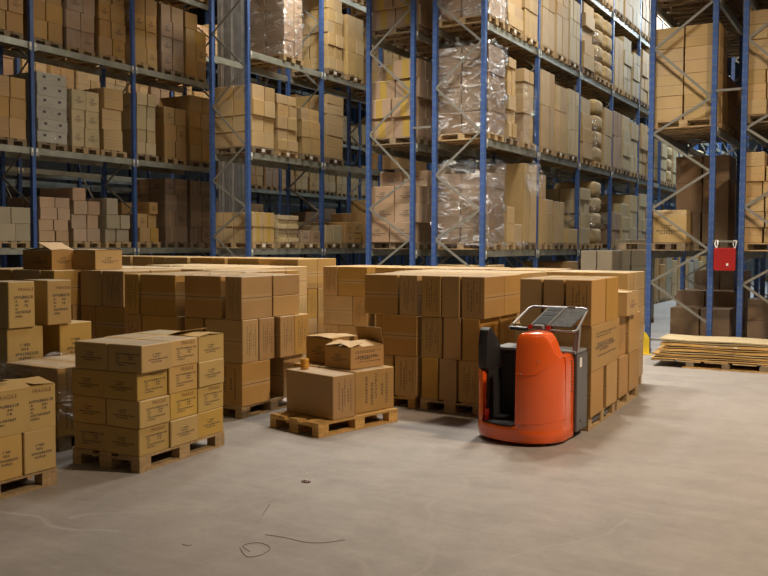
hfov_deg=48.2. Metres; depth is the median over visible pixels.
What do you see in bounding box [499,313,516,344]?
cardboard box
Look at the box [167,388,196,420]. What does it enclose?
cardboard box
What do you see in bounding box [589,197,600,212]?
bale
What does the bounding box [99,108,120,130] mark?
cardboard box
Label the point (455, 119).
cardboard box
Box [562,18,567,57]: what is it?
cardboard box
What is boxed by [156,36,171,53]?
cardboard box
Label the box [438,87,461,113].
cardboard box
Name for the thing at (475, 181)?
cardboard box
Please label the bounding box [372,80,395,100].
cardboard box
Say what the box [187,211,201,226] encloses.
cardboard box
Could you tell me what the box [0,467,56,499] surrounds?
wooden pallet
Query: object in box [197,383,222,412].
cardboard box
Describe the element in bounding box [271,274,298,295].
cardboard box
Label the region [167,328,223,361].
cardboard box
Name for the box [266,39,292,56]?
cardboard box
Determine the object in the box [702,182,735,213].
cardboard box
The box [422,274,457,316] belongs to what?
cardboard box
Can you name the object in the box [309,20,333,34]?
cardboard box
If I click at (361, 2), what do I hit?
wooden pallet
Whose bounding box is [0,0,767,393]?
cardboard boxes
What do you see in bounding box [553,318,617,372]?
cardboard box
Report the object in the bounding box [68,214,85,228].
cardboard box
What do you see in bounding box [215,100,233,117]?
cardboard box
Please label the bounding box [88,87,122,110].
cardboard box
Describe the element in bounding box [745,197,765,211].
cardboard box
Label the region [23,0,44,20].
cardboard box
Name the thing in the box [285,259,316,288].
cardboard box
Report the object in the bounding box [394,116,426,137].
cardboard box
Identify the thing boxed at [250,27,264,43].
cardboard box
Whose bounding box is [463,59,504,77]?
cardboard box
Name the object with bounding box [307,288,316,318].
cardboard box
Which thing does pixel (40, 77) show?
cardboard box
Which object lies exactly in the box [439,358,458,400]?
cardboard box
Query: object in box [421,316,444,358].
cardboard box
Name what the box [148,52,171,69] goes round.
cardboard box
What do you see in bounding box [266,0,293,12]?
cardboard box
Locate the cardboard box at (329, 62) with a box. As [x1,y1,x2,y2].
[311,56,335,69]
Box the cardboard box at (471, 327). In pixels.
[462,317,498,361]
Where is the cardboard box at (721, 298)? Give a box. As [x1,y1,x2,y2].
[705,290,735,306]
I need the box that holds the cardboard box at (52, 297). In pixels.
[23,279,70,324]
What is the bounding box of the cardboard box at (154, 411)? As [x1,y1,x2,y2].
[107,395,169,428]
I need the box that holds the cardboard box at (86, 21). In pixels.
[80,13,93,33]
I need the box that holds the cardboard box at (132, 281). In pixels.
[124,273,159,313]
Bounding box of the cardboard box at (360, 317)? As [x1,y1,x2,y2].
[353,296,374,325]
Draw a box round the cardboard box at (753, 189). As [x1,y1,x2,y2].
[739,181,762,196]
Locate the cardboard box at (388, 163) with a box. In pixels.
[382,155,405,168]
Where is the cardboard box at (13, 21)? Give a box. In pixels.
[5,11,22,33]
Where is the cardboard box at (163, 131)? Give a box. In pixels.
[155,123,175,141]
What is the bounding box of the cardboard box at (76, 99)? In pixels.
[66,88,85,110]
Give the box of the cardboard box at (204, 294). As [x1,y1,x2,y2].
[185,275,231,318]
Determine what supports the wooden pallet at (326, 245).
on the rack at (322, 168)
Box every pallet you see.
[0,29,22,44]
[0,137,26,146]
[0,241,29,247]
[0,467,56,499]
[3,37,61,54]
[14,141,67,150]
[18,241,68,247]
[34,45,94,61]
[42,146,99,154]
[43,242,100,247]
[56,434,74,451]
[66,53,124,68]
[73,431,223,473]
[77,242,130,247]
[89,149,126,157]
[105,62,156,75]
[117,154,158,161]
[121,242,160,247]
[129,68,183,81]
[149,157,186,164]
[151,242,186,247]
[155,74,206,87]
[159,0,208,9]
[178,160,209,167]
[178,242,209,247]
[215,146,273,156]
[216,242,274,247]
[223,395,286,418]
[240,150,297,160]
[250,54,302,69]
[251,184,262,188]
[258,186,277,189]
[259,74,284,82]
[265,153,320,163]
[266,242,297,247]
[270,407,397,437]
[273,78,304,86]
[281,242,319,247]
[290,68,343,81]
[290,86,307,89]
[291,157,343,166]
[294,189,307,192]
[303,190,318,193]
[304,243,342,247]
[311,74,363,87]
[324,191,334,195]
[335,192,346,196]
[342,0,363,8]
[343,243,360,247]
[351,89,365,97]
[355,14,365,25]
[365,169,409,175]
[372,24,432,44]
[372,136,431,148]
[372,242,430,248]
[391,143,423,152]
[392,36,454,51]
[394,394,421,408]
[416,44,460,59]
[416,152,441,156]
[420,397,477,415]
[437,242,502,249]
[438,131,503,144]
[438,150,477,159]
[439,13,504,35]
[455,135,518,148]
[457,24,522,44]
[473,141,535,152]
[478,34,537,51]
[495,146,552,157]
[501,44,554,60]
[503,243,520,249]
[512,150,566,160]
[513,52,567,68]
[521,243,536,248]
[525,153,577,163]
[527,59,579,73]
[538,243,551,248]
[540,157,590,166]
[548,67,592,81]
[552,161,603,169]
[552,243,564,248]
[555,74,604,87]
[565,80,612,91]
[565,164,611,171]
[565,243,577,248]
[575,0,603,5]
[579,243,589,248]
[579,402,614,431]
[580,166,621,174]
[581,85,622,97]
[586,0,613,13]
[586,91,630,101]
[586,169,629,176]
[590,244,601,248]
[595,9,623,21]
[597,95,638,106]
[597,171,637,178]
[605,174,646,180]
[607,17,631,29]
[607,100,647,110]
[613,176,647,182]
[614,24,639,36]
[614,31,648,42]
[615,105,648,114]
[615,386,637,409]
[618,243,693,250]
[623,111,648,117]
[629,180,666,185]
[631,37,649,49]
[638,182,672,187]
[638,374,641,383]
[651,358,767,373]
[655,117,725,133]
[657,0,728,11]
[664,124,733,139]
[665,243,734,250]
[666,0,736,22]
[676,130,740,143]
[677,10,742,28]
[724,24,739,39]
[727,35,739,48]
[727,45,738,57]
[742,330,746,337]
[744,243,767,250]
[747,114,767,128]
[753,123,767,134]
[754,244,760,249]
[756,0,767,9]
[761,244,767,249]
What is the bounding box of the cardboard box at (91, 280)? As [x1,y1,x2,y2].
[81,269,114,305]
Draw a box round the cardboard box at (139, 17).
[124,11,144,30]
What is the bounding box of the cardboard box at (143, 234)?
[129,228,149,241]
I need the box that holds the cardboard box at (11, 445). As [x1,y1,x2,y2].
[0,433,21,481]
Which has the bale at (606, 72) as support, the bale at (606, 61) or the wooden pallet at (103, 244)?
the bale at (606, 61)
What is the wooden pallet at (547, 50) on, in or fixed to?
on the rack at (486, 25)
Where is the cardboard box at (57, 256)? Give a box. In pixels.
[23,242,73,269]
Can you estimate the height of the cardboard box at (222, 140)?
0.348 m
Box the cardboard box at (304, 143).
[297,137,311,154]
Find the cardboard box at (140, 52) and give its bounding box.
[125,45,146,63]
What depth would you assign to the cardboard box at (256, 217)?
20.05 m
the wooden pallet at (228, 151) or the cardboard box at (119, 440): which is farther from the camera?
the wooden pallet at (228, 151)
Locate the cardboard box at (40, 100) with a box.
[25,94,66,110]
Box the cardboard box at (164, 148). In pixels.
[155,140,174,157]
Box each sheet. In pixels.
[217,0,245,256]
[651,354,767,364]
[653,349,767,361]
[655,354,767,362]
[658,345,767,355]
[659,334,767,345]
[660,341,767,350]
[661,350,767,358]
[664,340,767,347]
[665,345,767,352]
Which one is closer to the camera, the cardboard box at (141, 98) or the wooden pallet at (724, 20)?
the wooden pallet at (724, 20)
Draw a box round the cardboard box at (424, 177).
[403,170,431,186]
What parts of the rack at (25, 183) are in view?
post, post, post, post, post, post, post, post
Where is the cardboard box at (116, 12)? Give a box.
[110,4,123,24]
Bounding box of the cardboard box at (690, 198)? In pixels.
[676,183,702,212]
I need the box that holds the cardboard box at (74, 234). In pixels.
[68,228,86,241]
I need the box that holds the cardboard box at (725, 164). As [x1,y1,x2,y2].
[703,155,735,184]
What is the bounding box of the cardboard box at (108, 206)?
[91,198,117,214]
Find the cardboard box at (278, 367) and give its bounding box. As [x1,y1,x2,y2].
[270,354,301,395]
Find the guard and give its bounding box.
[643,332,651,354]
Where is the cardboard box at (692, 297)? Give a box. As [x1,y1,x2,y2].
[676,289,706,305]
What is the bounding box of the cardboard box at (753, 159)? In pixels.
[746,152,766,166]
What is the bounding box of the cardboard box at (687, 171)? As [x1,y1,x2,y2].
[676,156,703,183]
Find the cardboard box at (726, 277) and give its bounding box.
[720,271,748,284]
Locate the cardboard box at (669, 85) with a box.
[655,74,683,97]
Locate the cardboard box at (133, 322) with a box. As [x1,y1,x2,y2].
[125,314,141,333]
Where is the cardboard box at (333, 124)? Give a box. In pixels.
[324,113,342,137]
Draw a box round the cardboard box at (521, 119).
[515,113,528,141]
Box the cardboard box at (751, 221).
[745,212,765,227]
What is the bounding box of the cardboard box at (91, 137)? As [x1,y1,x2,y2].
[84,129,98,148]
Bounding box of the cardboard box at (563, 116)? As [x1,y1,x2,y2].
[560,112,565,152]
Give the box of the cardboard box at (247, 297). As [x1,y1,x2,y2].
[225,275,271,319]
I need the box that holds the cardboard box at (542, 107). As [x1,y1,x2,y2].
[533,104,545,146]
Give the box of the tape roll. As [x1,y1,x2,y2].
[300,358,308,368]
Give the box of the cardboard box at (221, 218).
[216,212,233,226]
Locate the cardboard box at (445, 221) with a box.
[437,215,460,228]
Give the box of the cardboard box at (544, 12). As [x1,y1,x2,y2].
[540,6,548,46]
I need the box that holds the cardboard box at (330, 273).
[323,266,337,294]
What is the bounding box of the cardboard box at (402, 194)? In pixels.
[395,185,427,203]
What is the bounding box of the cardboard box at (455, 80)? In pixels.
[438,75,461,88]
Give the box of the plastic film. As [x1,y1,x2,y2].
[526,168,541,190]
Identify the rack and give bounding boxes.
[0,0,216,267]
[0,11,421,267]
[0,86,354,266]
[209,0,563,267]
[366,0,706,267]
[431,0,736,302]
[645,0,767,353]
[736,0,767,336]
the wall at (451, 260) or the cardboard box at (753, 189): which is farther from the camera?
the wall at (451, 260)
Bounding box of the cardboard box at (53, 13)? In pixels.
[45,3,62,24]
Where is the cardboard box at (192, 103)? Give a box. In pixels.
[175,95,201,112]
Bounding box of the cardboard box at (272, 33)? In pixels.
[265,24,293,41]
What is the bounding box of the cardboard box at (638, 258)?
[631,240,645,265]
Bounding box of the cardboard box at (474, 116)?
[462,110,503,134]
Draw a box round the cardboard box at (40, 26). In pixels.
[23,18,46,39]
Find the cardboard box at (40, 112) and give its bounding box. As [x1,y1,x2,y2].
[26,106,66,121]
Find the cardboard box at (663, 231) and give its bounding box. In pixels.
[652,215,692,242]
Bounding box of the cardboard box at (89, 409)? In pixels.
[73,394,106,424]
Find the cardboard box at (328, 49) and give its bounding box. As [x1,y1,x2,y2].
[310,44,333,57]
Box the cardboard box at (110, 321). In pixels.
[96,306,125,337]
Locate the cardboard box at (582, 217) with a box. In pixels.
[564,213,585,227]
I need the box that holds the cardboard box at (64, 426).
[55,400,74,437]
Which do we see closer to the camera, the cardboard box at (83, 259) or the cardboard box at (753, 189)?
the cardboard box at (83, 259)
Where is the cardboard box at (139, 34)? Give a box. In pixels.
[125,28,145,47]
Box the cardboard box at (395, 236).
[390,222,420,241]
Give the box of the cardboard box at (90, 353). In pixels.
[75,337,136,370]
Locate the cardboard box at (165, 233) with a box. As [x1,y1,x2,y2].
[156,226,177,241]
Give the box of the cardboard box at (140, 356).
[108,339,170,373]
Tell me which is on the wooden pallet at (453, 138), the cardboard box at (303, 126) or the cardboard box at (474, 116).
the cardboard box at (474, 116)
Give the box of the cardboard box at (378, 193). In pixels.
[372,186,394,203]
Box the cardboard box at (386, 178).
[380,171,402,186]
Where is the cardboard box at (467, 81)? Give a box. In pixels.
[462,72,503,89]
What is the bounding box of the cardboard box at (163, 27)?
[156,19,171,37]
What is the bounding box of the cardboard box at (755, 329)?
[747,320,767,338]
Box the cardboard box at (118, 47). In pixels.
[112,39,124,58]
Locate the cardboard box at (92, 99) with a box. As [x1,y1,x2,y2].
[86,91,98,112]
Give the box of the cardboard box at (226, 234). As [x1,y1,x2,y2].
[216,227,233,241]
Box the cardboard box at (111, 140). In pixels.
[99,129,122,151]
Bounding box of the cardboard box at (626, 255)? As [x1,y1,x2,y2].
[615,240,631,265]
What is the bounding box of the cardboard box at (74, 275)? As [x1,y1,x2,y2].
[41,269,80,304]
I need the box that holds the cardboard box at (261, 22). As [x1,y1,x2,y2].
[250,12,265,29]
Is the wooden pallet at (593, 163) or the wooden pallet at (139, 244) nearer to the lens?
the wooden pallet at (139, 244)
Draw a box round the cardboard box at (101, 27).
[94,18,110,37]
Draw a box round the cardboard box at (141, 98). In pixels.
[123,92,146,105]
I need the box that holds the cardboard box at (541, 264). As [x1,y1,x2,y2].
[523,261,572,269]
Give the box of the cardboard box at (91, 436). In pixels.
[74,421,105,451]
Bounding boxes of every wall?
[5,73,408,267]
[415,115,767,275]
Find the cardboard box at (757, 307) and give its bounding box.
[748,298,767,320]
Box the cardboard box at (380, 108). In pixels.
[372,99,392,119]
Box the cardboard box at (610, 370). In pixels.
[603,360,616,407]
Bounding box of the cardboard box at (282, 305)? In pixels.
[272,294,298,316]
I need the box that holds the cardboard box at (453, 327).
[443,318,463,359]
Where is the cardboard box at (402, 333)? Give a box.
[384,314,421,356]
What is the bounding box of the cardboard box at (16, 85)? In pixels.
[9,77,24,99]
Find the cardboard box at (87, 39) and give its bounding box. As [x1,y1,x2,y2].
[81,31,93,51]
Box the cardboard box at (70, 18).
[62,9,79,30]
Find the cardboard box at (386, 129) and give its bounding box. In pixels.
[372,118,393,138]
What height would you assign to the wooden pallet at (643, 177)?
0.144 m
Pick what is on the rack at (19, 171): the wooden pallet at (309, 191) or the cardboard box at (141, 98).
the wooden pallet at (309, 191)
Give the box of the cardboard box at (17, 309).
[0,280,34,328]
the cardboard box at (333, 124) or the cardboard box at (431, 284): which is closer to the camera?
the cardboard box at (431, 284)
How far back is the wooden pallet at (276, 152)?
20.96 m
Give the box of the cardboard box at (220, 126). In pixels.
[215,116,232,133]
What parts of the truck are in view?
kick knob, panel, chassis lid, guard frame, panel, guard post, guard post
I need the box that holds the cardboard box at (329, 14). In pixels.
[310,8,334,21]
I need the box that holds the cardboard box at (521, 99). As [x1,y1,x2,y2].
[514,94,527,113]
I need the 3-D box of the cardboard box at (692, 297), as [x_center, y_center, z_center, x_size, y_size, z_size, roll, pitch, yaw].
[6.547,0.249,18.243,0.563,0.418,0.417,2,3,30]
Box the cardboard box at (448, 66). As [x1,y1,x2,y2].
[438,62,462,76]
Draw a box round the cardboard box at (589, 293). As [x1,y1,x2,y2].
[566,278,605,325]
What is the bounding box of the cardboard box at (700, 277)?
[694,270,719,284]
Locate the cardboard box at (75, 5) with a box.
[61,0,82,12]
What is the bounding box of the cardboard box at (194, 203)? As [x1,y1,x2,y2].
[187,196,201,211]
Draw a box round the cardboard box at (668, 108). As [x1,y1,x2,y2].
[655,95,683,121]
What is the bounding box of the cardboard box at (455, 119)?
[438,112,461,133]
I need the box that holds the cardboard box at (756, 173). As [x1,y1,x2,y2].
[746,166,765,181]
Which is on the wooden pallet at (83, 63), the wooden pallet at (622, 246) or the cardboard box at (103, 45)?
the cardboard box at (103, 45)
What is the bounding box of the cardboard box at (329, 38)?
[311,32,335,46]
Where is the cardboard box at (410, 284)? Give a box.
[400,274,438,315]
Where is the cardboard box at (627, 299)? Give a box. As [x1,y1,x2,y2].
[618,290,637,315]
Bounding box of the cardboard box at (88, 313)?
[81,305,95,338]
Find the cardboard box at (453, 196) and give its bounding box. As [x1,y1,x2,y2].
[437,188,460,201]
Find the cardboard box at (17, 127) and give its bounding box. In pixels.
[9,118,25,139]
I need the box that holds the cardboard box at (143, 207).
[137,202,157,213]
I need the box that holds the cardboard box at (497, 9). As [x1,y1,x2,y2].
[462,0,504,21]
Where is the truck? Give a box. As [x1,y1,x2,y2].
[478,305,607,443]
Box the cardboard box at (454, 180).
[438,174,460,187]
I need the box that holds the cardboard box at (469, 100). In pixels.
[462,84,504,114]
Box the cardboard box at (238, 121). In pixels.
[233,114,262,131]
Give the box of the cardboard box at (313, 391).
[287,366,354,419]
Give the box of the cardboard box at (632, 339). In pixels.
[625,311,639,352]
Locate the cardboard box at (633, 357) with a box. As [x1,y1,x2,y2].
[625,348,638,391]
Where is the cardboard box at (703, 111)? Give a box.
[684,93,720,119]
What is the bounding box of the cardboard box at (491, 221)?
[461,215,503,228]
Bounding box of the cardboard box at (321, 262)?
[308,258,335,287]
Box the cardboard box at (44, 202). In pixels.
[24,197,54,207]
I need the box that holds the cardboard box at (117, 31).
[110,22,125,41]
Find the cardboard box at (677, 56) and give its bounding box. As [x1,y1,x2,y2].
[656,48,684,76]
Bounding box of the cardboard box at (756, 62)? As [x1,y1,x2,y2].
[749,54,767,70]
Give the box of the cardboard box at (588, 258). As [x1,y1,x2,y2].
[581,251,596,269]
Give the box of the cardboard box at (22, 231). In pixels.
[15,224,29,240]
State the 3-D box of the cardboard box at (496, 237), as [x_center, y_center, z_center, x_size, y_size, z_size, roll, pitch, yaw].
[2.043,-1.080,17.756,0.595,0.278,0.865,2,3,31]
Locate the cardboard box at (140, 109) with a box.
[121,104,145,117]
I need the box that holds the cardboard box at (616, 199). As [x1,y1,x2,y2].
[596,195,633,211]
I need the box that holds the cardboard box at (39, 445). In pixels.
[21,426,55,474]
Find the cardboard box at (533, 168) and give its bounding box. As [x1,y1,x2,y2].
[530,165,536,242]
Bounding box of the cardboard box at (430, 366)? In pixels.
[422,357,438,398]
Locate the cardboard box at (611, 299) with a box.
[584,276,617,321]
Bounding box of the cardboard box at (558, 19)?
[554,14,561,54]
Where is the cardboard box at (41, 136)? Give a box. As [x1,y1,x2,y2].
[14,130,66,144]
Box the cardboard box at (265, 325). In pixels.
[258,317,273,360]
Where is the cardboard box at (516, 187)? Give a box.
[476,163,530,242]
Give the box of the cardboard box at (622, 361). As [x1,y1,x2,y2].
[617,354,627,398]
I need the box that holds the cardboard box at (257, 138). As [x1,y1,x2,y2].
[233,131,264,146]
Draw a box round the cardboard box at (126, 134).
[122,129,145,142]
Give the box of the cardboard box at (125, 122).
[121,117,145,129]
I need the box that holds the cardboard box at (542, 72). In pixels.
[529,69,545,105]
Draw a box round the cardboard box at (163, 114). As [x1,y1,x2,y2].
[155,106,173,124]
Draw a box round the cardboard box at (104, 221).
[98,215,119,228]
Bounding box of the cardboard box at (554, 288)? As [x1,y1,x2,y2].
[543,277,574,311]
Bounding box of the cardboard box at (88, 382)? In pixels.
[72,367,104,397]
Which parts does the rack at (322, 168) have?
post, post, post, post, post, post, post, post, post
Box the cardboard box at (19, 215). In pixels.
[10,207,29,223]
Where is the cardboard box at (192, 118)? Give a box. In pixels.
[186,111,199,128]
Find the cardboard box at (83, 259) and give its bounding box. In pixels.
[73,249,121,269]
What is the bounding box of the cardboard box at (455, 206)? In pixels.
[437,201,460,214]
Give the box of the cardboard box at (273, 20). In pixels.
[266,9,292,26]
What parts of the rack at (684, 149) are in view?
post, post, post, post, post, post, post, post, post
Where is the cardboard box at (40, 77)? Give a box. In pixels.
[7,71,65,87]
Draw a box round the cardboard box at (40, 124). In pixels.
[26,118,67,133]
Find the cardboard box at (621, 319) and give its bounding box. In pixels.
[618,316,625,356]
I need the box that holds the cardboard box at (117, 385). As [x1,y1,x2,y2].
[104,369,166,400]
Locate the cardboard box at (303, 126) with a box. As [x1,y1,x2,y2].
[295,119,309,137]
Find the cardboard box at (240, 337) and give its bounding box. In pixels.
[205,318,257,363]
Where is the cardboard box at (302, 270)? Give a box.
[278,266,306,295]
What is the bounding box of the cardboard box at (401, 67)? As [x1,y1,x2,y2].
[394,58,424,79]
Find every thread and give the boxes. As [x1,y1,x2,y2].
[240,542,269,556]
[265,534,344,542]
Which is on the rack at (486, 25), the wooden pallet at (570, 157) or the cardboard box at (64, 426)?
the wooden pallet at (570, 157)
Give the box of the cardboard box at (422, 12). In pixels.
[396,5,427,29]
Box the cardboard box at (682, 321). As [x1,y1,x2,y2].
[670,306,702,335]
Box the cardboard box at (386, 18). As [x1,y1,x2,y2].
[372,9,395,29]
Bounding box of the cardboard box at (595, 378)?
[587,367,603,417]
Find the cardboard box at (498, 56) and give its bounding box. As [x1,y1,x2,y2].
[462,43,504,64]
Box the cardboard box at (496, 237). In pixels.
[461,229,503,242]
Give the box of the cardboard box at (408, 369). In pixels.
[395,355,421,396]
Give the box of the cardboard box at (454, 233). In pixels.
[437,229,470,242]
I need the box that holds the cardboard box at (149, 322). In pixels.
[142,315,184,331]
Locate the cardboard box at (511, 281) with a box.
[491,274,520,315]
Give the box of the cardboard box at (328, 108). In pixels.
[309,103,342,116]
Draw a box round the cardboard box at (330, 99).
[310,94,343,106]
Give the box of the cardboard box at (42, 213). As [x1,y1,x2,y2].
[30,207,56,219]
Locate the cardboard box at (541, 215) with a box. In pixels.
[538,212,545,242]
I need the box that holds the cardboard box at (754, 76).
[748,69,767,84]
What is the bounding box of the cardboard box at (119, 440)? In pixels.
[106,422,168,456]
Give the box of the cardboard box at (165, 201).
[149,194,176,210]
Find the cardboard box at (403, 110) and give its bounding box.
[392,97,424,117]
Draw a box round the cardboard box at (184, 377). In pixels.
[167,363,196,393]
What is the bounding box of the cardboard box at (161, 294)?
[140,274,190,316]
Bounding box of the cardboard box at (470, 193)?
[461,187,503,201]
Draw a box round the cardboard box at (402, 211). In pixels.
[395,203,425,222]
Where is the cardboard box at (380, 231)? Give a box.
[372,223,389,241]
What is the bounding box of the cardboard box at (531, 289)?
[520,277,556,322]
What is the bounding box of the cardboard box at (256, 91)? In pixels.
[234,84,263,100]
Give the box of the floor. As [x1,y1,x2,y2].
[0,276,767,575]
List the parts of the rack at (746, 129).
post, post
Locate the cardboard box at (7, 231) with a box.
[0,223,15,240]
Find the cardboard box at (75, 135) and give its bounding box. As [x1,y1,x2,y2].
[67,127,83,146]
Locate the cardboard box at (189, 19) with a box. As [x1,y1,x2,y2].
[183,11,196,30]
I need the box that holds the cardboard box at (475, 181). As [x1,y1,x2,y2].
[461,173,504,188]
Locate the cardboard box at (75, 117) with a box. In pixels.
[66,108,83,127]
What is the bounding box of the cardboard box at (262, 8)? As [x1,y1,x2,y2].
[250,0,265,14]
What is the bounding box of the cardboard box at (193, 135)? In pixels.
[186,127,200,144]
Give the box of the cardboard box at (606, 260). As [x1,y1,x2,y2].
[597,251,616,270]
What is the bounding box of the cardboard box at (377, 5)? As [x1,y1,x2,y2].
[372,0,394,12]
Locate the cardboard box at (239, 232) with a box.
[234,227,262,241]
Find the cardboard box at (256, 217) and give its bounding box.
[233,212,262,226]
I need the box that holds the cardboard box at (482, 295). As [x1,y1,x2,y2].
[462,275,503,318]
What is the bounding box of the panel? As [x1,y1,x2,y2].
[713,240,736,270]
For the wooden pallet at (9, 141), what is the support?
on the rack at (32, 153)
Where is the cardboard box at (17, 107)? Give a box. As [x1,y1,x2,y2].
[9,97,25,119]
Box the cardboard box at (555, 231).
[552,201,558,242]
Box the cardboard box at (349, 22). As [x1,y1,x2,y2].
[342,14,355,39]
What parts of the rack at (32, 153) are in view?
post, post, post, post, post, post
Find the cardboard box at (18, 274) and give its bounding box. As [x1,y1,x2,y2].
[13,269,40,280]
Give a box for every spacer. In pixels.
[413,125,431,129]
[713,240,737,242]
[716,87,741,92]
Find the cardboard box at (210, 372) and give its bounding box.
[197,358,223,387]
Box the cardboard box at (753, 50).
[749,38,767,55]
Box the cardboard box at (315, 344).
[306,333,357,362]
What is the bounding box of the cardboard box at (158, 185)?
[150,178,173,194]
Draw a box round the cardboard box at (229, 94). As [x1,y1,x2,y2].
[215,86,233,101]
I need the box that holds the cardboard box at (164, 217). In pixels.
[156,210,174,225]
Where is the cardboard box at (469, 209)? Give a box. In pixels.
[461,201,503,215]
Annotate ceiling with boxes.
[157,0,738,94]
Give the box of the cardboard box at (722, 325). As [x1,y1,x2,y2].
[700,307,732,336]
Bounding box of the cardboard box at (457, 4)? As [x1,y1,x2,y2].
[439,0,461,23]
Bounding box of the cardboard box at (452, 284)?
[442,275,475,317]
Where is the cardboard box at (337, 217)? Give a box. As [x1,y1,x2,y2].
[331,213,365,227]
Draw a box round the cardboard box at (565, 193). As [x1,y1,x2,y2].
[560,188,586,199]
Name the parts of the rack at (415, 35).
post, post, post, post, post, post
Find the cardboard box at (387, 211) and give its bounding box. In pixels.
[372,204,394,222]
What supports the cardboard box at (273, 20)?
on the cardboard box at (272, 33)
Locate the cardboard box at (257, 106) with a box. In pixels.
[234,98,263,115]
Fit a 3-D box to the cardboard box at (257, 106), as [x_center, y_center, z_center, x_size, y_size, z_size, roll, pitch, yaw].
[-3.154,-4.201,20.069,0.578,0.358,0.403,2,3,30]
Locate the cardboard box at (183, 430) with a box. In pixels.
[168,414,197,447]
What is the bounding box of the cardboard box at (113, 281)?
[102,270,149,306]
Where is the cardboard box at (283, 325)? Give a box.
[274,315,293,357]
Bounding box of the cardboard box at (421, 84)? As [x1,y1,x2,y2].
[396,77,426,98]
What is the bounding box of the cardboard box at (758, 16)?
[750,9,767,24]
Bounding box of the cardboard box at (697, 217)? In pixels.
[692,213,701,242]
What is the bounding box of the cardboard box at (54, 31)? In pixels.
[47,22,61,43]
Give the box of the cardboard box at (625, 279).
[586,272,632,289]
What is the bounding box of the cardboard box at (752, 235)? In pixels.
[744,227,763,242]
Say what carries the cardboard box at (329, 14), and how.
on the cardboard box at (328, 25)
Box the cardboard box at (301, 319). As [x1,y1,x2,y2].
[293,313,307,354]
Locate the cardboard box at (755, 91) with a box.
[748,83,767,99]
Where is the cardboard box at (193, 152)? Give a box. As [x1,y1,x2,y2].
[186,144,200,160]
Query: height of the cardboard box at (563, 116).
0.948 m
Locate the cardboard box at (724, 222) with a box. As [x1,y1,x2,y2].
[702,213,734,242]
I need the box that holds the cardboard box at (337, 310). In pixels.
[323,295,352,324]
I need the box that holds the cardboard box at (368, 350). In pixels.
[325,325,383,369]
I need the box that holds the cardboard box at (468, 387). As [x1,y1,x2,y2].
[458,360,479,403]
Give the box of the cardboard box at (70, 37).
[53,27,80,48]
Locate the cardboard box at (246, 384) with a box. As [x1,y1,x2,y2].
[223,359,269,406]
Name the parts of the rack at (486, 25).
post, post, post, post, post, post, post, post, post, post, post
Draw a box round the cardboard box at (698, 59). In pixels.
[685,44,723,73]
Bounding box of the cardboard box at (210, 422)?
[197,407,222,438]
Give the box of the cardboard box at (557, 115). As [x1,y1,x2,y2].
[553,110,560,150]
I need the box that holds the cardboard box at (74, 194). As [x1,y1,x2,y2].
[57,188,85,200]
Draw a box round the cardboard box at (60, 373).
[31,361,74,402]
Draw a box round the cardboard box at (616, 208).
[594,204,624,216]
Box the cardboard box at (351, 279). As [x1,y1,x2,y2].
[338,266,374,296]
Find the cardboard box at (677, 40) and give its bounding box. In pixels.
[656,27,685,49]
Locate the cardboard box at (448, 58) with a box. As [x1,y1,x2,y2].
[438,47,462,63]
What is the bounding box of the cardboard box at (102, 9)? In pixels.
[94,0,109,20]
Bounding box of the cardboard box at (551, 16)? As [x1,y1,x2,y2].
[548,11,554,49]
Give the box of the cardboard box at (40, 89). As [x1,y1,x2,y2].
[25,83,66,98]
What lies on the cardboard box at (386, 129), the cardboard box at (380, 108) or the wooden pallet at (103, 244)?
the cardboard box at (380, 108)
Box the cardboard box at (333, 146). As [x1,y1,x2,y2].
[324,135,342,159]
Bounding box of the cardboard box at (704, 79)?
[684,71,722,95]
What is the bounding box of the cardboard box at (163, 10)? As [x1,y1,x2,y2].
[156,3,170,21]
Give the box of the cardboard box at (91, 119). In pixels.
[84,111,98,130]
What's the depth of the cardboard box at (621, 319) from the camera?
10.63 m
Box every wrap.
[244,0,303,58]
[430,160,506,246]
[438,39,507,134]
[439,0,507,22]
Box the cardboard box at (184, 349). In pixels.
[141,335,197,366]
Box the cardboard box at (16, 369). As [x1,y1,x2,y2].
[5,358,60,378]
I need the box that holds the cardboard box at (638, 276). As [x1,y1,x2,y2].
[619,271,644,306]
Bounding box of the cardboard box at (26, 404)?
[0,376,55,436]
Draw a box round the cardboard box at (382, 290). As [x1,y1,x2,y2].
[365,273,413,314]
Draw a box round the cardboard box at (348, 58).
[342,51,354,75]
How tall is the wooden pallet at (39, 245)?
0.144 m
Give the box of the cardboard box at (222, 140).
[215,132,232,147]
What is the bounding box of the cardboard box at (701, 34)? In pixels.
[685,22,723,46]
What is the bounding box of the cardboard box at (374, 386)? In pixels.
[319,365,393,413]
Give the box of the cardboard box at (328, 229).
[298,225,332,242]
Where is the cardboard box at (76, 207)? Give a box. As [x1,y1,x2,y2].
[69,201,87,214]
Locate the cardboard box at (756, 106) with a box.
[748,99,767,114]
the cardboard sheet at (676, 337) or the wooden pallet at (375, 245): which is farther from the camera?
the wooden pallet at (375, 245)
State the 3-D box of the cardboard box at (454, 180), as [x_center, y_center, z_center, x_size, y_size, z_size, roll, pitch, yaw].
[1.519,-2.216,18.013,0.592,0.278,0.862,2,3,30]
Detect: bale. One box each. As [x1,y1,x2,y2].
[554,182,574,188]
[579,181,600,196]
[587,99,602,115]
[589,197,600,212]
[589,212,600,227]
[589,228,600,242]
[590,115,601,131]
[591,147,600,161]
[592,29,602,46]
[592,44,602,62]
[592,131,601,146]
[593,61,602,76]
[594,13,602,31]
[600,35,611,52]
[600,50,611,67]
[601,19,611,37]
[601,66,611,81]
[666,170,670,181]
[667,147,671,158]
[667,159,671,170]
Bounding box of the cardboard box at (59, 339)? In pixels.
[36,320,90,357]
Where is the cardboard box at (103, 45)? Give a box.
[85,36,111,55]
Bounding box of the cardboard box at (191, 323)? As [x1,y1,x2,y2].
[185,317,205,331]
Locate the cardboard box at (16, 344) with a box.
[0,325,42,376]

